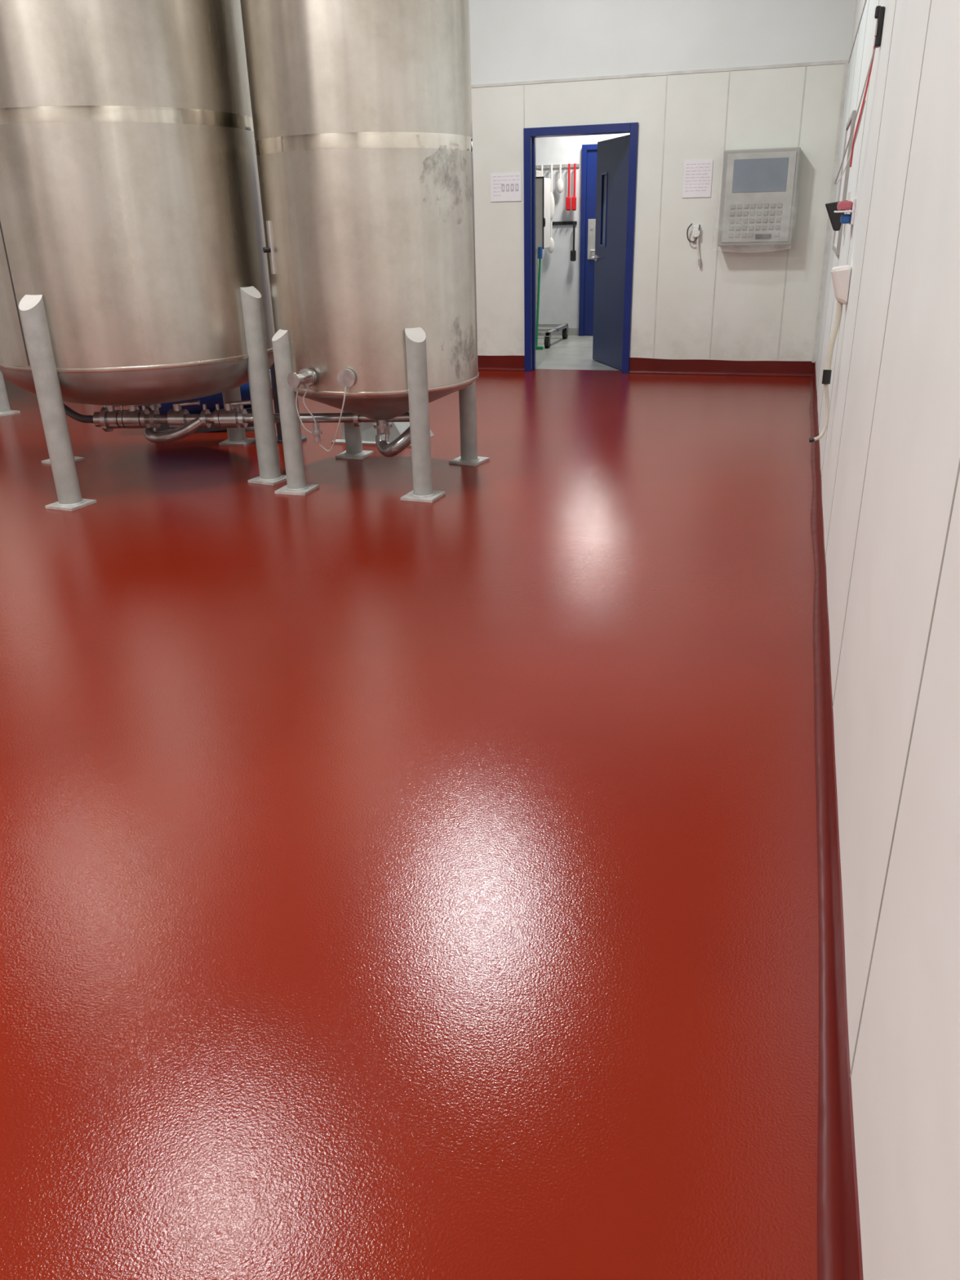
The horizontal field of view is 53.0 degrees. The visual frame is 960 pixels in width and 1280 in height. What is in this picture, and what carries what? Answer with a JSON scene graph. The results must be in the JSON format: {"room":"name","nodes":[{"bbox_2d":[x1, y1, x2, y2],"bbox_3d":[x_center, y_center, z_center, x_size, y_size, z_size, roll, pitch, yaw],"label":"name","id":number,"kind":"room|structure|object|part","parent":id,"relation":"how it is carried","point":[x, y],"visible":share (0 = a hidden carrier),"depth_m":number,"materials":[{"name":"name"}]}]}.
{"room":"factory tank room","nodes":[
{"label":"factory tank room","id":0,"kind":"room"},
{"bbox_2d":[0,335,818,1279],"bbox_3d":[-3.033,-0.972,6.075,10.105,0.120,16.250,6,25,16],"label":"floor","id":1,"kind":"structure","parent":0,"point":[391,887],"depth_m":2.37,"materials":[{"name":"red paint"}]},
{"bbox_2d":[0,370,20,416],"bbox_3d":[-4.467,-3.565,8.129,1.610,3.050,1.610,6,25,16],"label":"post","id":2,"kind":"object","parent":1,"relation":"on","point":[5,410],"visible":0.06,"depth_m":8.06,"materials":[{"name":"silver metal"}]},
{"bbox_3d":[-4.042,-2.436,7.904,0.124,1.119,0.124,6,25,16],"label":"leg","id":3,"kind":"part","parent":2,"relation":"part of","materials":[{"name":"grey paint"}]},
{"bbox_3d":[-4.029,-1.923,8.128,0.190,0.023,0.190,12,27,28],"label":"foot plate","id":4,"kind":"part","parent":2,"relation":"part of","materials":[{"name":"paint"}]},
{"bbox_2d":[0,0,286,511],"bbox_3d":[-2.054,-2.476,5.500,1.630,3.050,1.630,-13,26,-25],"label":"storage tank","id":5,"kind":"object","parent":1,"relation":"on","point":[134,270],"visible":0.95,"depth_m":4.92,"materials":[{"name":"silver metal"}]},
{"bbox_3d":[-2.300,-1.278,5.155,0.124,1.120,0.124,6,25,16],"label":"leg","id":6,"kind":"part","parent":5,"relation":"part of","materials":[{"name":"grey paint"}]},
{"bbox_3d":[-2.777,-1.202,6.407,0.190,0.023,0.190,12,27,27],"label":"foot plate","id":7,"kind":"part","parent":5,"relation":"part of","materials":[{"name":"paint"}]},
{"bbox_3d":[-2.287,-0.765,5.380,0.190,0.023,0.190,8,25,21],"label":"foot plate","id":8,"kind":"part","parent":5,"relation":"part of","materials":[{"name":"paint"}]},
{"bbox_3d":[-1.734,-1.925,6.601,0.124,1.119,0.124,6,25,16],"label":"leg","id":9,"kind":"part","parent":5,"relation":"part of","materials":[{"name":"grey paint"}]},
{"bbox_3d":[-1.721,-1.411,6.825,0.190,0.023,0.190,4,24,12],"label":"foot plate","id":10,"kind":"part","parent":5,"relation":"part of","materials":[{"name":"paint"}]},
{"bbox_2d":[93,400,410,457],"bbox_3d":[-1.321,-1.286,5.823,2.059,0.328,0.243,2,24,7],"label":"drain pipe","id":11,"kind":"object","parent":5,"relation":"attached to","point":[183,424],"visible":0.85,"depth_m":5.80,"materials":[{"name":"metal"}]},
{"bbox_2d":[63,403,93,422],"bbox_3d":[-2.585,-1.506,5.986,0.564,0.266,0.108,18,30,37],"label":"flexible hose","id":12,"kind":"object","parent":11,"relation":"attached to","point":[71,413],"visible":0.5,"depth_m":5.90,"materials":[{"name":"black rubber"}]},
{"bbox_3d":[-1.275,-1.487,5.573,0.124,1.119,0.124,6,25,16],"label":"leg","id":13,"kind":"part","parent":5,"relation":"part of","materials":[{"name":"grey paint"}]},
{"bbox_3d":[-1.262,-0.974,5.798,0.190,0.023,0.190,11,26,25],"label":"foot plate","id":14,"kind":"part","parent":5,"relation":"part of","materials":[{"name":"paint"}]},
{"bbox_2d":[137,368,273,432],"bbox_3d":[-2.027,-1.802,7.209,1.023,0.507,0.330,-3,24,-2],"label":"pump","id":15,"kind":"object","parent":1,"relation":"on","point":[211,401],"visible":0.05,"depth_m":7.10,"materials":[{"name":"metal"}]},
{"bbox_3d":[-2.071,-1.856,7.182,0.937,0.386,0.330,-3,24,-2],"label":"motor","id":16,"kind":"part","parent":15,"relation":"part of","materials":[{"name":"blue metal"}]},
{"bbox_3d":[-1.573,-1.908,7.191,0.108,0.226,0.220,-3,24,-2],"label":"casing","id":17,"kind":"part","parent":15,"relation":"part of","materials":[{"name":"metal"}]},
{"bbox_2d":[270,362,306,443],"bbox_3d":[-1.412,-3.537,5.955,0.238,4.600,0.238,6,25,16],"label":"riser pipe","id":18,"kind":"object","parent":1,"relation":"on","point":[279,438],"visible":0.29,"depth_m":6.71,"materials":[{"name":"silver metal"}]},
{"bbox_2d":[240,0,489,502],"bbox_3d":[-0.625,-2.343,5.239,1.164,2.950,1.274,6,25,16],"label":"storage tank","id":19,"kind":"object","parent":1,"relation":"on","point":[362,109],"visible":1,"depth_m":4.86,"materials":[{"name":"silver metal"}]},
{"bbox_3d":[-1.126,-2.063,5.090,0.035,0.028,0.028,-14,27,-27],"label":"thermowell knob","id":20,"kind":"part","parent":19,"relation":"part of","materials":[{"name":"black plastic"}]},
{"bbox_3d":[-1.109,-2.077,5.096,0.010,0.260,0.030,-14,27,-27],"label":"thermowell plate","id":21,"kind":"part","parent":19,"relation":"part of","materials":[{"name":"silver metal"}]},
{"bbox_3d":[-1.068,-1.291,5.384,0.108,0.904,0.108,6,25,16],"label":"leg","id":22,"kind":"part","parent":19,"relation":"part of","materials":[{"name":"grey paint"}]},
{"bbox_3d":[-1.058,-0.877,5.565,0.193,0.023,0.193,6,25,16],"label":"foot plate","id":23,"kind":"part","parent":19,"relation":"part of","materials":[{"name":"paint"}]},
{"bbox_3d":[-0.839,-1.645,6.180,0.108,0.903,0.108,6,25,16],"label":"leg","id":24,"kind":"part","parent":19,"relation":"part of","materials":[{"name":"grey paint"}]},
{"bbox_3d":[-0.829,-1.231,6.361,0.191,0.023,0.191,6,25,16],"label":"foot plate","id":25,"kind":"part","parent":19,"relation":"part of","materials":[{"name":"paint"}]},
{"bbox_3d":[-0.327,-1.223,5.185,0.108,0.903,0.108,6,25,16],"label":"leg","id":26,"kind":"part","parent":19,"relation":"part of","materials":[{"name":"grey paint"}]},
{"bbox_3d":[-0.317,-0.809,5.366,0.190,0.023,0.190,8,25,20],"label":"foot plate","id":27,"kind":"part","parent":19,"relation":"part of","materials":[{"name":"paint"}]},
{"bbox_3d":[-0.079,-1.562,5.946,0.108,0.903,0.108,6,25,16],"label":"leg","id":28,"kind":"part","parent":19,"relation":"part of","materials":[{"name":"grey paint"}]},
{"bbox_3d":[-0.068,-1.148,6.128,0.190,0.023,0.190,12,27,28],"label":"foot plate","id":29,"kind":"part","parent":19,"relation":"part of","materials":[{"name":"paint"}]},
{"bbox_2d":[331,411,434,446],"bbox_3d":[-0.679,-1.525,6.804,0.620,0.200,0.450,6,25,16],"label":"stand","id":30,"kind":"object","parent":1,"relation":"on","point":[369,433],"visible":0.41,"depth_m":6.70,"materials":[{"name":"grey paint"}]},
{"bbox_2d":[535,247,542,349],"bbox_3d":[0.672,-3.952,11.144,0.180,1.104,0.270,6,25,16],"label":"squeegee","id":31,"kind":"object","parent":1,"relation":"on","point":[540,249],"visible":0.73,"depth_m":11.12,"materials":[{"name":"green plastic"}]},
{"bbox_3d":[0.674,-3.914,11.148,0.026,0.976,0.236,5,24,14],"label":"handle","id":32,"kind":"part","parent":31,"relation":"part of","materials":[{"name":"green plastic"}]},
{"bbox_3d":[0.648,-3.416,11.253,0.180,0.035,0.030,6,25,16],"label":"blade","id":33,"kind":"part","parent":31,"relation":"part of","materials":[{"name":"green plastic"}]},
{"bbox_2d":[535,170,568,347],"bbox_3d":[0.669,-4.524,11.457,0.587,1.900,1.070,6,25,16],"label":"trolley","id":34,"kind":"object","parent":1,"relation":"on","point":[543,185],"visible":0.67,"depth_m":11.06,"materials":[{"name":"grey metal"}]},
{"bbox_3d":[0.672,-4.202,11.520,0.040,0.940,0.040,6,25,16],"label":"post","id":35,"kind":"part","parent":34,"relation":"part of","materials":[{"name":"green plastic"}]},
{"bbox_2d":[535,170,541,177],"bbox_3d":[0.550,-5.296,10.952,0.250,0.075,0.250,6,25,16],"label":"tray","id":36,"kind":"object","parent":34,"relation":"on","point":[538,173],"depth_m":10.89,"materials":[{"name":"white plastic"}]},
{"bbox_3d":[0.694,-3.800,11.772,0.560,0.040,1.000,6,25,16],"label":"frame","id":37,"kind":"part","parent":34,"relation":"part of","materials":[{"name":"silver metal"}]},
{"bbox_2d":[535,133,630,335],"bbox_3d":[1.188,-5.351,11.944,3.300,3.000,0.100,6,25,16],"label":"wall","id":38,"kind":"structure","parent":0,"point":[559,287],"depth_m":12.07,"materials":[{"name":"white paint"}]},
{"bbox_2d":[535,163,579,168],"bbox_3d":[0.890,-5.785,11.757,0.650,0.040,0.065,6,25,16],"label":"rail","id":39,"kind":"object","parent":38,"relation":"attached to","point":[563,166],"visible":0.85,"depth_m":11.76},
{"bbox_2d":[550,164,554,219],"bbox_3d":[0.875,-5.498,11.826,0.090,0.621,0.060,6,25,16],"label":"scoop","id":40,"kind":"object","parent":39,"relation":"hanging from","point":[552,198],"visible":0.71,"depth_m":11.83,"materials":[{"name":"white plastic"}]},
{"bbox_3d":[0.875,-5.627,11.780,0.026,0.348,0.026,6,25,16],"label":"handle","id":41,"kind":"part","parent":40,"relation":"part of","materials":[{"name":"white plastic"}]},
{"bbox_2d":[550,192,554,219],"bbox_3d":[0.879,-5.358,11.888,0.090,0.313,0.060,6,25,16],"label":"bowl","id":42,"kind":"object","parent":40,"relation":"on","point":[552,199],"depth_m":11.86,"materials":[{"name":"white plastic"}]},
{"bbox_2d":[556,164,563,193],"bbox_3d":[0.977,-5.625,11.735,0.090,0.321,0.060,6,25,16],"label":"scoop","id":43,"kind":"object","parent":39,"relation":"hanging from","point":[560,183],"visible":1,"depth_m":11.73,"materials":[{"name":"white plastic"}]},
{"bbox_2d":[556,178,563,193],"bbox_3d":[0.979,-5.552,11.767,0.090,0.162,0.060,6,25,16],"label":"bowl","id":44,"kind":"object","parent":43,"relation":"on","point":[560,183],"depth_m":11.75,"materials":[{"name":"white plastic"}]},
{"bbox_3d":[0.978,-5.693,11.716,0.026,0.180,0.026,6,25,16],"label":"handle","id":45,"kind":"part","parent":43,"relation":"part of","materials":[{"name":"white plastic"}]},
{"bbox_2d":[565,164,570,210],"bbox_3d":[1.082,-5.520,11.738,0.058,0.520,0.061,6,25,16],"label":"brush","id":46,"kind":"object","parent":39,"relation":"hanging from","point":[568,197],"visible":1,"depth_m":11.76,"materials":[{"name":"red plastic"}]},
{"bbox_3d":[1.084,-5.599,11.719,0.026,0.360,0.031,6,25,16],"label":"handle","id":47,"kind":"part","parent":46,"relation":"part of","materials":[{"name":"red plastic"}]},
{"bbox_2d":[571,163,576,210],"bbox_3d":[1.149,-5.513,11.718,0.058,0.520,0.061,6,25,16],"label":"brush","id":48,"kind":"object","parent":39,"relation":"hanging from","point":[574,197],"visible":1,"depth_m":11.74,"materials":[{"name":"red plastic"}]},
{"bbox_3d":[1.151,-5.592,11.699,0.026,0.360,0.031,6,25,16],"label":"handle","id":49,"kind":"part","parent":48,"relation":"part of","materials":[{"name":"red plastic"}]},
{"bbox_2d":[551,328,578,335],"bbox_3d":[0.508,-4.068,12.683,1.640,0.090,0.012,6,25,16],"label":"baseboard","id":50,"kind":"structure","parent":38,"relation":"attached to","point":[571,331],"depth_m":12.48,"materials":[{"name":"concrete"}]},
{"bbox_2d":[552,221,577,225],"bbox_3d":[0.990,-5.190,11.988,0.430,0.040,0.065,6,25,16],"label":"rail","id":51,"kind":"object","parent":38,"relation":"attached to","point":[557,223],"visible":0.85,"depth_m":11.98,"materials":[{"name":"black plastic"}]},
{"bbox_2d":[547,222,554,253],"bbox_3d":[0.887,-5.030,12.031,0.090,0.364,0.060,6,25,16],"label":"scoop","id":52,"kind":"object","parent":51,"relation":"hanging from","point":[551,249],"visible":0.77,"depth_m":12.03,"materials":[{"name":"white plastic"}]},
{"bbox_2d":[547,237,554,253],"bbox_3d":[0.889,-4.947,12.067,0.090,0.184,0.060,6,25,16],"label":"bowl","id":53,"kind":"object","parent":52,"relation":"on","point":[550,250],"depth_m":12.05,"materials":[{"name":"white plastic"}]},
{"bbox_3d":[0.888,-5.107,12.008,0.026,0.204,0.026,6,25,16],"label":"handle","id":54,"kind":"part","parent":52,"relation":"part of","materials":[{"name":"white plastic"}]},
{"bbox_2d":[570,221,576,261],"bbox_3d":[1.163,-4.954,11.963,0.069,0.460,0.061,6,25,16],"label":"brush","id":55,"kind":"object","parent":51,"relation":"hanging from","point":[573,253],"visible":1,"depth_m":11.99,"materials":[{"name":"black plastic"}]},
{"bbox_3d":[1.166,-5.019,11.950,0.026,0.330,0.031,6,25,16],"label":"handle","id":56,"kind":"part","parent":55,"relation":"part of","materials":[{"name":"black plastic"}]},
{"bbox_2d":[578,143,597,336],"bbox_3d":[1.720,-4.886,11.849,0.980,2.200,0.111,6,25,16],"label":"door","id":57,"kind":"structure","parent":38,"relation":"in","point":[589,152],"depth_m":11.94,"materials":[{"name":"blue paint"}]},
{"bbox_3d":[1.386,-4.969,11.934,0.100,0.460,0.007,6,25,16],"label":"lock plate","id":58,"kind":"part","parent":57,"relation":"part of","materials":[{"name":"silver metal"}]},
{"bbox_2d":[469,0,856,360],"bbox_3d":[-1.618,-5.106,9.427,10.105,4.700,0.146,6,25,16],"label":"wall","id":59,"kind":"structure","parent":0,"point":[700,79],"depth_m":8.57,"materials":[{"name":"white paint"}]},
{"bbox_2d":[477,355,524,371],"bbox_3d":[-2.911,-3.125,10.653,7.040,0.147,0.038,6,25,16],"label":"baseboard","id":60,"kind":"structure","parent":59,"relation":"attached to","point":[511,362],"depth_m":9.75,"materials":[{"name":"red paint"}]},
{"bbox_2d":[490,173,521,201],"bbox_3d":[0.244,-4.271,9.081,0.300,0.240,0.005,6,25,16],"label":"notice","id":61,"kind":"object","parent":59,"relation":"attached to","point":[504,187],"visible":1,"depth_m":9.08,"materials":[{"name":"paper"}]},
{"bbox_2d":[501,184,504,191],"bbox_3d":[0.218,-4.269,9.088,0.030,0.065,0.001,6,25,16],"label":"picture","id":62,"kind":"object","parent":61,"relation":"attached to","point":[502,185],"depth_m":9.09,"materials":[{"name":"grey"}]},
{"bbox_2d":[506,183,509,191],"bbox_3d":[0.261,-4.265,9.076,0.030,0.065,0.001,6,25,16],"label":"picture","id":63,"kind":"object","parent":61,"relation":"attached to","point":[507,184],"depth_m":9.08,"materials":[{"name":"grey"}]},
{"bbox_2d":[515,183,518,191],"bbox_3d":[0.347,-4.256,9.050,0.030,0.065,0.001,6,25,16],"label":"picture","id":64,"kind":"object","parent":61,"relation":"attached to","point":[516,184],"depth_m":9.05,"materials":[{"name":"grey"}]},
{"bbox_2d":[523,122,638,373],"bbox_3d":[0.952,-3.682,9.185,1.050,2.165,0.190,6,25,16],"label":"door frame","id":65,"kind":"structure","parent":59,"relation":"attached to","point":[530,135],"depth_m":9.03,"materials":[{"name":"blue paint"}]},
{"bbox_2d":[590,134,630,370],"bbox_3d":[1.324,-3.783,9.489,0.190,2.070,0.923,-8,24,-14],"label":"door","id":66,"kind":"structure","parent":59,"relation":"in","point":[613,154],"depth_m":9.46,"materials":[{"name":"blue paint"}]},
{"bbox_3d":[1.226,-3.894,9.811,0.188,0.060,0.150,-6,24,-11],"label":"lever handle","id":67,"kind":"part","parent":66,"relation":"part of","materials":[{"name":"silver metal"}]},
{"bbox_2d":[686,223,701,266],"bbox_3d":[1.954,-3.603,8.770,0.146,0.360,0.059,6,25,16],"label":"hook","id":68,"kind":"object","parent":59,"relation":"attached to","point":[696,229],"visible":1,"depth_m":8.73,"materials":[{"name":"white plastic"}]},
{"bbox_3d":[1.991,-3.570,8.765,0.048,0.193,0.020,-2,24,-1],"label":"cord","id":69,"kind":"part","parent":68,"relation":"part of","materials":[{"name":"white plastic"}]},
{"bbox_3d":[2.012,-3.459,8.815,0.031,0.057,0.026,6,25,16],"label":"cord","id":70,"kind":"part","parent":68,"relation":"part of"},
{"bbox_2d":[682,159,713,197],"bbox_3d":[1.938,-4.109,8.577,0.250,0.300,0.005,6,25,16],"label":"notice","id":71,"kind":"object","parent":59,"relation":"attached to","point":[697,174],"visible":1,"depth_m":8.57,"materials":[{"name":"paper"}]},
{"bbox_2d":[628,357,814,377],"bbox_3d":[2.271,-2.589,9.129,1.715,0.146,0.036,6,25,16],"label":"baseboard","id":72,"kind":"structure","parent":59,"relation":"attached to","point":[637,365],"depth_m":9.13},
{"bbox_2d":[717,146,800,246],"bbox_3d":[2.415,-3.838,8.402,0.698,0.840,0.236,6,25,16],"label":"control panel","id":73,"kind":"object","parent":59,"relation":"attached to","point":[759,186],"visible":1,"depth_m":8.32,"materials":[{"name":"white plastic"}]},
{"bbox_2d":[812,0,959,1279],"bbox_3d":[1.168,-2.059,2.302,0.180,4.700,13.010,6,25,16],"label":"wall","id":74,"kind":"structure","parent":0,"point":[890,445],"depth_m":1.54,"materials":[{"name":"white paint"}]},
{"bbox_2d":[808,265,851,442],"bbox_3d":[1.568,-1.283,4.321,0.097,0.751,0.246,6,25,16],"label":"gun","id":75,"kind":"object","parent":74,"relation":"attached to","point":[841,275],"visible":1,"depth_m":4.23,"materials":[{"name":"white plastic"}]},
{"bbox_2d":[809,360,863,1279],"bbox_3d":[1.167,-0.013,3.301,0.040,0.149,12.860,6,25,16],"label":"baseboard","id":76,"kind":"structure","parent":74,"relation":"attached to","point":[839,1251],"depth_m":1.83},
{"bbox_2d":[825,191,850,235],"bbox_3d":[1.917,-2.297,5.186,0.118,0.210,0.170,6,25,16],"label":"holder","id":77,"kind":"object","parent":74,"relation":"attached to","point":[834,218],"visible":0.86,"depth_m":5.16,"materials":[{"name":"black plastic"}]},
{"bbox_3d":[1.970,-2.292,5.170,0.006,0.210,0.170,6,25,16],"label":"plate","id":78,"kind":"part","parent":77,"relation":"part of","materials":[{"name":"white plastic"}]},
{"bbox_2d":[831,110,856,254],"bbox_3d":[2.247,-2.805,5.953,0.020,0.750,1.000,6,25,16],"label":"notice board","id":79,"kind":"object","parent":74,"relation":"attached to","point":[843,184],"visible":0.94,"depth_m":5.66,"materials":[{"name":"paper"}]},
{"bbox_2d":[834,198,856,224],"bbox_3d":[1.692,-1.989,4.471,0.085,0.110,0.250,6,25,16],"label":"tape dispenser","id":80,"kind":"object","parent":74,"relation":"attached to","point":[842,205],"visible":1,"depth_m":4.38,"materials":[{"name":"plastic"}]},
{"bbox_2d":[834,5,884,184],"bbox_3d":[1.588,-2.257,4.056,0.104,0.603,0.673,6,25,16],"label":"cable","id":81,"kind":"object","parent":74,"relation":"attached to","point":[879,11],"visible":1,"depth_m":3.79,"materials":[{"name":"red plastic"}]}
]}

